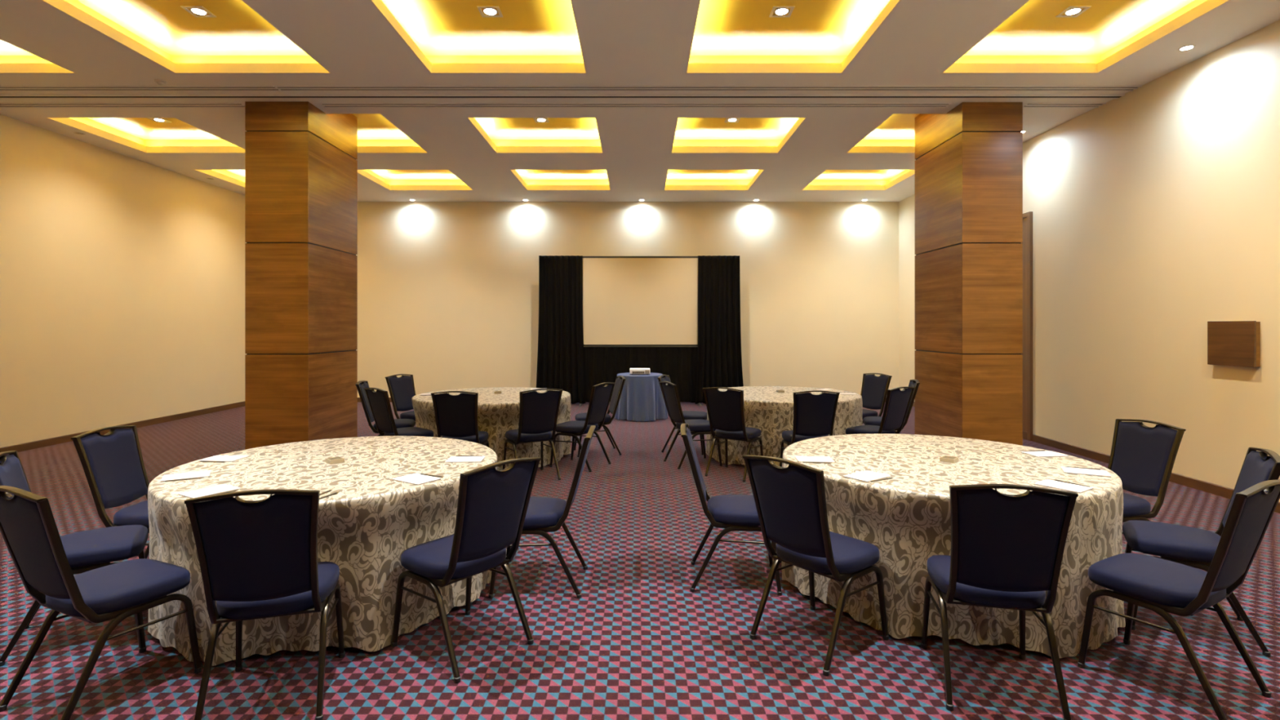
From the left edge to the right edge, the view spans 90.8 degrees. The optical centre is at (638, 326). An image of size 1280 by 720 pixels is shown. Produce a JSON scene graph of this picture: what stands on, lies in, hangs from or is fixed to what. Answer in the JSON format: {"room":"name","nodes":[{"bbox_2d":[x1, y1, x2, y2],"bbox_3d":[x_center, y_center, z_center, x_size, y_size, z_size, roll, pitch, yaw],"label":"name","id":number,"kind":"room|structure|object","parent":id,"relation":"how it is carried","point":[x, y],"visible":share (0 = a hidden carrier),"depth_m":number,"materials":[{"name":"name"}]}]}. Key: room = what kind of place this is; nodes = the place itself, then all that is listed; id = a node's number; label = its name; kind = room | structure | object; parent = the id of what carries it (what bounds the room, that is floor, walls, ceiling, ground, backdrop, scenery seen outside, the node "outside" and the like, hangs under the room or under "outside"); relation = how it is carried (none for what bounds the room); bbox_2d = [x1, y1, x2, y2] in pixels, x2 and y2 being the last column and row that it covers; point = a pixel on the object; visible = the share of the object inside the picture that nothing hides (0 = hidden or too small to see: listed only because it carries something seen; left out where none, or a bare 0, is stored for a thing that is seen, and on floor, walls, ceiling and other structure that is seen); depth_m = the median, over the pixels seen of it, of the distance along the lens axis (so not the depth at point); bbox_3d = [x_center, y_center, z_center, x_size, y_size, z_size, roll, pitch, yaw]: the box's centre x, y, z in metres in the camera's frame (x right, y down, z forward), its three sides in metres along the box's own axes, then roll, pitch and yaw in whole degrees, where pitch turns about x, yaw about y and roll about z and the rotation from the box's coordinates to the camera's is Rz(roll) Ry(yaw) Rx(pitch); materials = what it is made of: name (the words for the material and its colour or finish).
{"room":"event hall","nodes":[
{"label":"event hall","id":0,"kind":"room"},
{"bbox_2d":[0,114,246,447],"bbox_3d":[-7.890,-0.754,4.260,0.200,4.662,17.720,0,0,0],"label":"wall","id":1,"kind":"structure","parent":0,"point":[122,277],"depth_m":9.23,"materials":[{"name":"beige paint"}]},
{"bbox_2d":[0,400,244,452],"bbox_3d":[-7.781,1.530,4.260,0.018,0.095,17.720,0,0,0],"label":"baseboard","id":2,"kind":"structure","parent":1,"relation":"attached to","point":[65,438],"depth_m":9.74,"materials":[{"name":"brown wood"}]},
{"bbox_2d":[0,102,244,107],"bbox_3d":[-6.205,-2.580,7.370,3.170,0.011,0.140,0,0,0],"label":"trim","id":3,"kind":"structure","parent":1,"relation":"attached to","point":[2,104],"depth_m":7.37,"materials":[{"name":"paint"}]},
{"bbox_2d":[0,85,280,91],"bbox_3d":[-5.860,-2.580,6.850,3.860,0.011,0.140,0,0,0],"label":"trim","id":4,"kind":"structure","parent":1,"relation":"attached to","point":[2,88],"depth_m":6.84,"materials":[{"name":"paint"}]},
{"bbox_2d":[355,201,898,397],"bbox_3d":[-1.190,-0.754,13.220,13.600,4.662,0.200,0,0,0],"label":"wall","id":5,"kind":"structure","parent":0,"point":[448,291],"depth_m":13.12,"materials":[{"name":"beige paint"}]},
{"bbox_2d":[357,397,885,402],"bbox_3d":[-1.190,1.530,13.111,13.160,0.095,0.018,0,0,0],"label":"baseboard","id":6,"kind":"structure","parent":5,"relation":"attached to","point":[358,398],"depth_m":13.10,"materials":[{"name":"brown wood"}]},
{"bbox_2d":[0,0,1279,201],"bbox_3d":[-1.190,-2.702,4.260,13.400,0.236,17.920,0,0,0],"label":"ceiling","id":7,"kind":"structure","parent":0,"point":[419,154],"depth_m":6.46,"materials":[{"name":"paint"}]},
{"bbox_2d":[73,132,85,134],"bbox_3d":[-7.500,-2.582,8.460,0.124,0.007,0.124,0,0,0],"label":"recessed light","id":8,"kind":"object","parent":7,"relation":"in","point":[77,133],"visible":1,"depth_m":8.45,"materials":[{"name":"beige ceramic"}]},
{"bbox_2d":[146,117,171,122],"bbox_3d":[-6.550,-2.815,8.620,0.190,0.010,0.190,0,0,0],"label":"recessed light","id":9,"kind":"object","parent":7,"relation":"in","point":[155,119],"visible":0.97,"depth_m":8.61,"materials":[{"name":"beige ceramic"}]},
{"bbox_2d":[154,79,167,85],"bbox_3d":[-5.040,-2.563,6.650,0.110,0.043,0.110,0,0,0],"label":"smoke detector","id":10,"kind":"object","parent":7,"relation":"attached to","point":[159,82],"visible":1,"depth_m":6.63,"materials":[{"name":"white plastic"}]},
{"bbox_2d":[180,5,216,17],"bbox_3d":[-3.940,-2.815,5.650,0.190,0.010,0.190,0,0,0],"label":"recessed light","id":11,"kind":"object","parent":7,"relation":"in","point":[194,10],"visible":1,"depth_m":5.63,"materials":[{"name":"beige ceramic"}]},
{"bbox_2d":[476,5,502,17],"bbox_3d":[-1.330,-2.815,5.650,0.190,0.010,0.190,0,0,0],"label":"recessed light","id":12,"kind":"object","parent":7,"relation":"in","point":[488,10],"visible":1,"depth_m":5.63,"materials":[{"name":"beige ceramic"}]},
{"bbox_2d":[533,117,549,122],"bbox_3d":[-1.330,-2.815,8.620,0.190,0.010,0.190,0,0,0],"label":"recessed light","id":13,"kind":"object","parent":7,"relation":"in","point":[540,119],"visible":0.97,"depth_m":8.60,"materials":[{"name":"beige ceramic"}]},
{"bbox_2d":[319,102,951,107],"bbox_3d":[-0.040,-2.580,7.370,7.320,0.011,0.140,0,0,0],"label":"trim","id":14,"kind":"structure","parent":7,"relation":"attached to","point":[325,104],"depth_m":7.36,"materials":[{"name":"paint"}]},
{"bbox_2d":[724,117,740,122],"bbox_3d":[1.280,-2.815,8.620,0.190,0.010,0.190,0,0,0],"label":"recessed light","id":15,"kind":"object","parent":7,"relation":"in","point":[731,119],"visible":0.98,"depth_m":8.62,"materials":[{"name":"beige ceramic"}]},
{"bbox_2d":[768,5,795,17],"bbox_3d":[1.280,-2.815,5.650,0.190,0.010,0.190,0,0,0],"label":"recessed light","id":16,"kind":"object","parent":7,"relation":"in","point":[783,10],"visible":1,"depth_m":5.63,"materials":[{"name":"beige ceramic"}]},
{"bbox_2d":[1055,5,1091,17],"bbox_3d":[3.890,-2.815,5.650,0.190,0.010,0.190,0,0,0],"label":"recessed light","id":17,"kind":"object","parent":7,"relation":"in","point":[1077,10],"visible":1,"depth_m":5.63,"materials":[{"name":"beige ceramic"}]},
{"bbox_2d":[1177,44,1195,51],"bbox_3d":[5.090,-2.582,5.860,0.124,0.007,0.124,0,0,0],"label":"recessed light","id":18,"kind":"object","parent":7,"relation":"in","point":[1189,46],"visible":1,"depth_m":5.85,"materials":[{"name":"white"}]},
{"bbox_2d":[0,402,1279,719],"bbox_3d":[-1.190,1.637,4.260,13.600,0.120,18.120,0,0,0],"label":"floor","id":19,"kind":"structure","parent":0,"point":[637,643],"depth_m":3.06,"materials":[{"name":"carpet"}]},
{"bbox_2d":[0,450,148,666],"bbox_3d":[-2.896,1.101,3.236,0.602,0.951,0.463,0,0,-33],"label":"banquet chair","id":20,"kind":"object","parent":19,"relation":"on","point":[87,550],"visible":0.38,"depth_m":3.17,"materials":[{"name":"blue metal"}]},
{"bbox_2d":[0,485,201,719],"bbox_3d":[-2.326,1.101,2.707,0.463,0.951,0.602,0,0,25],"label":"banquet chair","id":21,"kind":"object","parent":19,"relation":"on","point":[119,591],"visible":1,"depth_m":2.58,"materials":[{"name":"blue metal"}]},
{"bbox_2d":[71,425,149,558],"bbox_3d":[-3.013,1.101,3.896,0.602,0.951,0.463,0,0,-2],"label":"banquet chair","id":22,"kind":"object","parent":19,"relation":"on","point":[113,464],"visible":0.49,"depth_m":3.83,"materials":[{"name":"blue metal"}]},
{"bbox_2d":[184,488,345,719],"bbox_3d":[-1.546,1.101,2.677,0.463,0.951,0.602,0,0,-16],"label":"banquet chair","id":23,"kind":"object","parent":19,"relation":"on","point":[258,559],"visible":1,"depth_m":2.48,"materials":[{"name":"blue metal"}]},
{"bbox_2d":[244,101,357,449],"bbox_3d":[-4.168,-0.646,7.895,0.725,4.447,1.270,0,0,0],"label":"pillar","id":24,"kind":"structure","parent":19,"relation":"on","point":[301,163],"depth_m":7.26,"materials":[{"name":"brown wood"}]},
{"bbox_2d":[355,380,415,435],"bbox_3d":[-2.905,1.101,7.281,0.602,0.951,0.463,0,0,-11],"label":"banquet chair","id":25,"kind":"object","parent":19,"relation":"on","point":[400,423],"visible":0.54,"depth_m":7.12,"materials":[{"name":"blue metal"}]},
{"bbox_2d":[364,387,433,436],"bbox_3d":[-2.497,1.101,6.627,0.463,0.951,0.602,0,0,42],"label":"banquet chair","id":26,"kind":"object","parent":19,"relation":"on","point":[379,401],"visible":0.56,"depth_m":6.47,"materials":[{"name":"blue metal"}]},
{"bbox_2d":[385,373,415,422],"bbox_3d":[-2.869,1.101,8.108,0.602,0.951,0.463,0,0,24],"label":"banquet chair","id":27,"kind":"object","parent":19,"relation":"on","point":[402,389],"visible":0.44,"depth_m":8.13,"materials":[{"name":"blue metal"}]},
{"bbox_2d":[431,391,489,447],"bbox_3d":[-1.786,1.101,6.384,0.463,0.951,0.602,0,0,-1],"label":"banquet chair","id":28,"kind":"object","parent":19,"relation":"on","point":[455,415],"visible":0.66,"depth_m":6.16,"materials":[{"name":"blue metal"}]},
{"bbox_2d":[391,457,541,683],"bbox_3d":[-0.847,1.101,3.107,0.602,0.951,0.463,0,0,38],"label":"banquet chair","id":29,"kind":"object","parent":19,"relation":"on","point":[492,506],"visible":1,"depth_m":2.97,"materials":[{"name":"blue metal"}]},
{"bbox_2d":[502,388,563,479],"bbox_3d":[-1.111,1.101,6.569,0.463,0.951,0.602,0,0,-29],"label":"banquet chair","id":30,"kind":"object","parent":19,"relation":"on","point":[538,411],"visible":0.98,"depth_m":6.40,"materials":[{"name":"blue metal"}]},
{"bbox_2d":[488,425,595,598],"bbox_3d":[-0.571,1.101,3.881,0.602,0.951,0.463,0,0,0],"label":"banquet chair","id":31,"kind":"object","parent":19,"relation":"on","point":[544,515],"visible":0.76,"depth_m":3.68,"materials":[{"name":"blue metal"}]},
{"bbox_2d":[549,382,615,471],"bbox_3d":[-0.629,1.101,7.122,0.602,0.951,0.463,0,0,27],"label":"banquet chair","id":32,"kind":"object","parent":19,"relation":"on","point":[600,397],"visible":0.91,"depth_m":6.99,"materials":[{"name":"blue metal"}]},
{"bbox_2d":[573,375,626,457],"bbox_3d":[-0.489,1.101,7.876,0.602,0.951,0.463,0,0,-12],"label":"banquet chair","id":33,"kind":"object","parent":19,"relation":"on","point":[620,381],"visible":0.7,"depth_m":7.75,"materials":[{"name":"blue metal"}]},
{"bbox_2d":[578,256,701,406],"bbox_3d":[0.028,0.085,12.660,2.411,2.985,0.520,0,0,0],"label":"projection screen","id":34,"kind":"object","parent":19,"relation":"on","point":[628,300],"visible":0.91,"depth_m":12.67,"materials":[{"name":"fabric"}]},
{"bbox_2d":[536,255,585,404],"bbox_3d":[-1.566,0.073,12.612,1.002,2.963,0.104,0,0,0],"label":"drape","id":35,"kind":"object","parent":34,"relation":"hanging from","point":[560,355],"visible":0.9,"depth_m":12.61,"materials":[{"name":"black fabric"}]},
{"bbox_2d":[583,346,697,402],"bbox_3d":[0.034,0.978,12.697,2.432,1.123,0.069,0,0,0],"label":"drape","id":36,"kind":"object","parent":34,"relation":"hanging from","point":[602,364],"visible":0.62,"depth_m":12.70,"materials":[{"name":"black fabric"}]},
{"bbox_2d":[695,255,743,404],"bbox_3d":[1.624,0.073,12.612,1.002,2.963,0.104,0,0,0],"label":"drape","id":37,"kind":"object","parent":34,"relation":"hanging from","point":[719,358],"visible":0.92,"depth_m":12.61,"materials":[{"name":"black fabric"}]},
{"bbox_2d":[657,374,706,454],"bbox_3d":[0.578,1.101,8.031,0.602,0.951,0.463,0,0,18],"label":"banquet chair","id":38,"kind":"object","parent":19,"relation":"on","point":[688,415],"visible":0.36,"depth_m":7.88,"materials":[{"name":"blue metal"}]},
{"bbox_2d":[659,381,722,469],"bbox_3d":[0.587,1.101,7.237,0.602,0.951,0.463,0,0,-18],"label":"banquet chair","id":39,"kind":"object","parent":19,"relation":"on","point":[697,427],"visible":0.86,"depth_m":7.11,"materials":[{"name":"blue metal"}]},
{"bbox_2d":[680,423,782,595],"bbox_3d":[0.562,1.101,3.946,0.602,0.951,0.463,0,0,5],"label":"banquet chair","id":40,"kind":"object","parent":19,"relation":"on","point":[731,513],"visible":0.83,"depth_m":3.76,"materials":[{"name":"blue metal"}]},
{"bbox_2d":[702,386,763,481],"bbox_3d":[1.012,1.101,6.709,0.463,0.951,0.602,0,0,33],"label":"banquet chair","id":41,"kind":"object","parent":19,"relation":"on","point":[726,409],"visible":0.98,"depth_m":6.54,"materials":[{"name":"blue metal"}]},
{"bbox_2d":[779,390,839,466],"bbox_3d":[1.729,1.101,6.435,0.463,0.951,0.602,0,0,-1],"label":"banquet chair","id":42,"kind":"object","parent":19,"relation":"on","point":[814,415],"visible":0.69,"depth_m":6.21,"materials":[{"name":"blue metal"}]},
{"bbox_2d":[742,454,888,675],"bbox_3d":[0.885,1.101,3.165,0.602,0.951,0.463,0,0,-39],"label":"banquet chair","id":43,"kind":"object","parent":19,"relation":"on","point":[790,501],"visible":1,"depth_m":3.03,"materials":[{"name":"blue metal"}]},
{"bbox_2d":[860,373,892,424],"bbox_3d":[2.932,1.101,8.267,0.602,0.951,0.463,0,0,-28],"label":"banquet chair","id":44,"kind":"object","parent":19,"relation":"on","point":[874,388],"visible":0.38,"depth_m":8.31,"materials":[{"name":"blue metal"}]},
{"bbox_2d":[845,386,915,434],"bbox_3d":[2.562,1.101,6.759,0.463,0.951,0.602,0,0,-36],"label":"banquet chair","id":45,"kind":"object","parent":19,"relation":"on","point":[897,401],"visible":0.55,"depth_m":6.59,"materials":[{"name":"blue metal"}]},
{"bbox_2d":[862,379,919,434],"bbox_3d":[2.976,1.101,7.471,0.602,0.951,0.463,0,0,14],"label":"banquet chair","id":46,"kind":"object","parent":19,"relation":"on","point":[869,420],"visible":0.3,"depth_m":7.30,"materials":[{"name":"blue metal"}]},
{"bbox_2d":[915,102,1022,445],"bbox_3d":[4.082,-0.646,7.910,0.695,4.447,1.260,0,0,0],"label":"pillar","id":47,"kind":"structure","parent":19,"relation":"on","point":[969,157],"depth_m":7.28,"materials":[{"name":"brown wood"}]},
{"bbox_2d":[920,484,1078,719],"bbox_3d":[1.543,1.101,2.766,0.463,0.951,0.602,0,0,14],"label":"banquet chair","id":48,"kind":"object","parent":19,"relation":"on","point":[1007,550],"visible":1,"depth_m":2.56,"materials":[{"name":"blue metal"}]},
{"bbox_2d":[1107,418,1186,533],"bbox_3d":[3.109,1.101,4.132,0.602,0.951,0.463,0,0,-10],"label":"banquet chair","id":49,"kind":"object","parent":19,"relation":"on","point":[1143,456],"visible":0.56,"depth_m":4.10,"materials":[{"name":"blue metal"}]},
{"bbox_2d":[1077,479,1279,719],"bbox_3d":[2.379,1.101,2.778,0.463,0.951,0.602,0,0,-30],"label":"banquet chair","id":50,"kind":"object","parent":19,"relation":"on","point":[1161,586],"visible":1,"depth_m":2.66,"materials":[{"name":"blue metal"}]},
{"bbox_2d":[1122,447,1279,657],"bbox_3d":[2.927,1.101,3.321,0.602,0.951,0.463,0,0,32],"label":"banquet chair","id":51,"kind":"object","parent":19,"relation":"on","point":[1193,547],"visible":0.52,"depth_m":3.24,"materials":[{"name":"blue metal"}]},
{"bbox_3d":[-1.783,1.196,3.778,1.784,0.764,1.784,0,0,0],"label":"round table","id":52,"kind":"object","parent":19,"relation":"on","visible":0},
{"bbox_2d":[147,435,506,666],"bbox_3d":[-1.787,1.193,3.826,1.829,0.760,1.921,0,0,-2],"label":"tablecloth","id":53,"kind":"object","parent":52,"relation":"on","point":[365,528],"visible":0.56,"depth_m":3.14,"materials":[{"name":"fabric"}]},
{"bbox_2d":[164,477,203,481],"bbox_3d":[-2.394,0.808,3.330,0.171,0.006,0.007,0,0,-26],"label":"pencil","id":54,"kind":"object","parent":53,"relation":"on","point":[193,477],"visible":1,"depth_m":3.33,"materials":[{"name":"brown wood"}]},
{"bbox_2d":[160,470,210,481],"bbox_3d":[-2.444,0.809,3.409,0.210,0.006,0.148,0,0,-32],"label":"notepad","id":55,"kind":"object","parent":53,"relation":"on","point":[202,473],"visible":1,"depth_m":3.41,"materials":[{"name":"white paper"}]},
{"bbox_2d":[177,484,240,497],"bbox_3d":[-2.102,0.809,3.092,0.148,0.006,0.210,0,0,30],"label":"notepad","id":56,"kind":"object","parent":53,"relation":"on","point":[224,487],"visible":0.93,"depth_m":3.09,"materials":[{"name":"white paper"}]},
{"bbox_2d":[200,460,224,462],"bbox_3d":[-2.538,0.808,3.765,0.171,0.006,0.007,0,0,9],"label":"pencil","id":57,"kind":"object","parent":53,"relation":"on","point":[200,460],"visible":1,"depth_m":3.77,"materials":[{"name":"brown wood"}]},
{"bbox_2d":[200,489,237,497],"bbox_3d":[-2.021,0.808,3.044,0.008,0.006,0.171,0,0,32],"label":"pencil","id":58,"kind":"object","parent":53,"relation":"on","point":[233,490],"visible":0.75,"depth_m":3.06,"materials":[{"name":"brown wood"}]},
{"bbox_2d":[198,455,248,461],"bbox_3d":[-2.535,0.809,3.859,0.210,0.006,0.148,0,0,2],"label":"notepad","id":59,"kind":"object","parent":53,"relation":"on","point":[216,458],"visible":1,"depth_m":3.85,"materials":[{"name":"white paper"}]},
{"bbox_2d":[319,491,339,499],"bbox_3d":[-1.485,0.808,2.998,0.007,0.006,0.171,0,0,16],"label":"pencil","id":60,"kind":"object","parent":53,"relation":"on","point":[336,491],"visible":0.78,"depth_m":3.01,"materials":[{"name":"brown wood"}]},
{"bbox_2d":[325,456,344,464],"bbox_3d":[-1.810,0.800,3.760,0.080,0.024,0.080,0,0,-45],"label":"square dish","id":61,"kind":"object","parent":53,"relation":"on","point":[337,460],"visible":1,"depth_m":3.74,"materials":[{"name":"beige ceramic"}]},
{"bbox_2d":[391,473,440,484],"bbox_3d":[-1.176,0.809,3.339,0.210,0.006,0.148,0,0,33],"label":"notepad","id":62,"kind":"object","parent":53,"relation":"on","point":[414,478],"visible":1,"depth_m":3.33,"materials":[{"name":"white paper"}]},
{"bbox_2d":[419,473,443,477],"bbox_3d":[-1.126,0.808,3.418,0.171,0.006,0.008,0,0,28],"label":"pencil","id":63,"kind":"object","parent":53,"relation":"on","point":[420,473],"visible":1,"depth_m":3.41,"materials":[{"name":"brown wood"}]},
{"bbox_2d":[444,456,485,462],"bbox_3d":[-1.052,0.809,3.834,0.210,0.006,0.148,0,0,-4],"label":"notepad","id":64,"kind":"object","parent":53,"relation":"on","point":[452,459],"visible":1,"depth_m":3.83,"materials":[{"name":"white paper"}]},
{"bbox_2d":[455,455,482,456],"bbox_3d":[-1.058,0.808,3.928,0.171,0.006,0.008,0,0,1],"label":"pencil","id":65,"kind":"object","parent":53,"relation":"on","point":[455,455],"visible":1,"depth_m":3.92,"materials":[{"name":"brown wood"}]},
{"bbox_3d":[1.821,1.196,3.876,1.784,0.764,1.784,0,0,0],"label":"round table","id":66,"kind":"object","parent":19,"relation":"on","visible":0},
{"bbox_2d":[782,433,1125,657],"bbox_3d":[1.805,1.192,3.925,1.851,0.759,1.917,0,0,0],"label":"tablecloth","id":67,"kind":"object","parent":66,"relation":"on","point":[907,516],"visible":0.62,"depth_m":3.20,"materials":[{"name":"fabric"}]},
{"bbox_2d":[795,456,835,462],"bbox_3d":[1.067,0.809,3.834,0.210,0.006,0.148,0,0,5],"label":"notepad","id":68,"kind":"object","parent":67,"relation":"on","point":[800,459],"visible":1,"depth_m":3.83,"materials":[{"name":"white paper"}]},
{"bbox_2d":[802,461,830,463],"bbox_3d":[1.059,0.808,3.741,0.171,0.006,0.007,0,0,9],"label":"pencil","id":69,"kind":"object","parent":67,"relation":"on","point":[802,461],"visible":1,"depth_m":3.74,"materials":[{"name":"brown wood"}]},
{"bbox_2d":[843,470,890,482],"bbox_3d":[1.230,0.809,3.403,0.210,0.006,0.148,0,0,-35],"label":"notepad","id":70,"kind":"object","parent":67,"relation":"on","point":[866,476],"visible":1,"depth_m":3.39,"materials":[{"name":"white paper"}]},
{"bbox_2d":[870,477,893,481],"bbox_3d":[1.284,0.808,3.326,0.171,0.006,0.007,0,0,-28],"label":"pencil","id":71,"kind":"object","parent":67,"relation":"on","point":[887,477],"visible":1,"depth_m":3.32,"materials":[{"name":"brown wood"}]},
{"bbox_2d":[939,455,958,463],"bbox_3d":[1.865,0.800,3.790,0.080,0.024,0.080,0,0,-45],"label":"square dish","id":72,"kind":"object","parent":67,"relation":"on","point":[948,459],"visible":1,"depth_m":3.77,"materials":[{"name":"beige ceramic"}]},
{"bbox_2d":[1024,449,1044,451],"bbox_3d":[2.558,0.808,4.086,0.171,0.006,0.008,0,0,-14],"label":"pencil","id":73,"kind":"object","parent":67,"relation":"on","point":[1037,450],"visible":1,"depth_m":4.09,"materials":[{"name":"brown wood"}]},
{"bbox_2d":[1021,450,1069,457],"bbox_3d":[2.569,0.809,3.993,0.210,0.006,0.148,0,0,-6],"label":"notepad","id":74,"kind":"object","parent":67,"relation":"on","point":[1038,454],"visible":1,"depth_m":3.97,"materials":[{"name":"white paper"}]},
{"bbox_2d":[1033,479,1093,493],"bbox_3d":[2.148,0.809,3.193,0.148,0.006,0.210,0,0,-34],"label":"notepad","id":75,"kind":"object","parent":67,"relation":"on","point":[1050,483],"visible":1,"depth_m":3.18,"materials":[{"name":"white paper"}]},
{"bbox_2d":[1053,479,1089,487],"bbox_3d":[2.226,0.808,3.246,0.008,0.006,0.171,0,0,-29],"label":"pencil","id":76,"kind":"object","parent":67,"relation":"on","point":[1054,479],"visible":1,"depth_m":3.24,"materials":[{"name":"brown wood"}]},
{"bbox_2d":[1066,466,1100,470],"bbox_3d":[2.525,0.808,3.592,0.171,0.006,0.008,0,0,22],"label":"pencil","id":77,"kind":"object","parent":67,"relation":"on","point":[1067,466],"visible":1,"depth_m":3.58,"materials":[{"name":"brown wood"}]},
{"bbox_2d":[1060,466,1111,476],"bbox_3d":[2.482,0.809,3.508,0.210,0.006,0.148,0,0,27],"label":"notepad","id":78,"kind":"object","parent":67,"relation":"on","point":[1066,469],"visible":1,"depth_m":3.50,"materials":[{"name":"white paper"}]},
{"bbox_3d":[-1.730,1.196,7.502,1.784,0.764,1.784,0,0,0],"label":"round table","id":79,"kind":"object","parent":19,"relation":"on","visible":0},
{"bbox_2d":[411,386,570,470],"bbox_3d":[-1.734,1.192,7.558,1.828,0.760,1.931,0,0,0],"label":"tablecloth","id":80,"kind":"object","parent":79,"relation":"on","point":[498,414],"visible":0.48,"depth_m":6.88,"materials":[{"name":"fabric"}]},
{"bbox_2d":[419,393,438,395],"bbox_3d":[-2.487,0.809,7.492,0.210,0.006,0.148,0,0,-9],"label":"notepad","id":81,"kind":"object","parent":80,"relation":"on","point":[420,393],"visible":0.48,"depth_m":7.51,"materials":[{"name":"white paper"}]},
{"bbox_3d":[1.740,1.196,7.653,1.784,0.764,1.784,0,0,0],"label":"round table","id":82,"kind":"object","parent":19,"relation":"on","visible":0},
{"bbox_2d":[706,386,862,466],"bbox_3d":[1.737,1.192,7.702,1.834,0.759,1.934,0,0,0],"label":"tablecloth","id":83,"kind":"object","parent":82,"relation":"on","point":[771,411],"visible":0.44,"depth_m":6.94,"materials":[{"name":"fabric"}]},
{"bbox_2d":[816,388,835,391],"bbox_3d":[2.382,0.809,8.054,0.210,0.006,0.148,0,0,-33],"label":"notepad","id":84,"kind":"object","parent":83,"relation":"on","point":[824,389],"visible":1,"depth_m":8.02,"materials":[{"name":"white paper"}]},
{"bbox_2d":[839,392,857,395],"bbox_3d":[2.487,0.809,7.535,0.210,0.006,0.148,0,0,13],"label":"notepad","id":85,"kind":"object","parent":83,"relation":"on","point":[845,393],"visible":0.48,"depth_m":7.51,"materials":[{"name":"white paper"}]},
{"bbox_3d":[0.020,1.200,10.830,0.744,0.753,0.744,0,0,0],"label":"table","id":86,"kind":"object","parent":19,"relation":"on","visible":0},
{"bbox_2d":[613,372,667,421],"bbox_3d":[0.026,1.195,10.842,0.942,0.750,0.968,0,0,0],"label":"tablecloth","id":87,"kind":"object","parent":86,"relation":"on","point":[642,398],"visible":0.74,"depth_m":10.45,"materials":[{"name":"fabric"}]},
{"bbox_2d":[629,368,649,374],"bbox_3d":[0.020,0.769,10.727,0.344,0.103,0.296,0,0,0],"label":"projector","id":88,"kind":"object","parent":87,"relation":"on","point":[632,371],"visible":1,"depth_m":10.58,"materials":[{"name":"white plastic"}]},
{"bbox_2d":[898,19,1279,502],"bbox_3d":[5.510,-0.754,4.260,0.200,4.662,17.720,0,0,0],"label":"wall","id":89,"kind":"structure","parent":0,"point":[1155,207],"depth_m":6.50,"materials":[{"name":"beige paint"}]},
{"bbox_2d":[0,93,1124,98],"bbox_3d":[-1.190,-2.578,7.080,13.200,0.017,0.120,0,0,0],"label":"trim","id":90,"kind":"structure","parent":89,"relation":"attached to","point":[2,95],"depth_m":7.04,"materials":[{"name":"paint"}]},
{"bbox_2d":[274,85,1142,91],"bbox_3d":[0.745,-2.580,6.850,9.330,0.011,0.140,0,0,0],"label":"trim","id":91,"kind":"structure","parent":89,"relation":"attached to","point":[283,88],"depth_m":6.83,"materials":[{"name":"paint"}]},
{"bbox_2d":[1021,211,1032,440],"bbox_3d":[5.380,0.002,9.500,0.099,3.150,1.680,0,0,0],"label":"door","id":92,"kind":"structure","parent":89,"relation":"in","point":[1027,242],"depth_m":8.70,"materials":[{"name":"brown wood"}]},
{"bbox_2d":[1022,102,1106,107],"bbox_3d":[4.965,-2.580,7.370,0.890,0.011,0.140,0,0,0],"label":"trim","id":93,"kind":"structure","parent":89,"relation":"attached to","point":[1029,104],"depth_m":7.36,"materials":[{"name":"paint"}]},
{"bbox_2d":[1032,434,1279,513],"bbox_3d":[5.401,1.530,2.020,0.018,0.095,13.240,0,0,0],"label":"baseboard","id":94,"kind":"structure","parent":89,"relation":"attached to","point":[1220,491],"depth_m":6.35,"materials":[{"name":"brown wood"}]},
{"bbox_2d":[1207,320,1260,367],"bbox_3d":[5.379,0.157,5.710,0.062,0.406,0.450,0,0,0],"label":"wall panel cover","id":95,"kind":"object","parent":89,"relation":"attached to","point":[1229,343],"visible":1,"depth_m":5.66,"materials":[{"name":"brown wood"}]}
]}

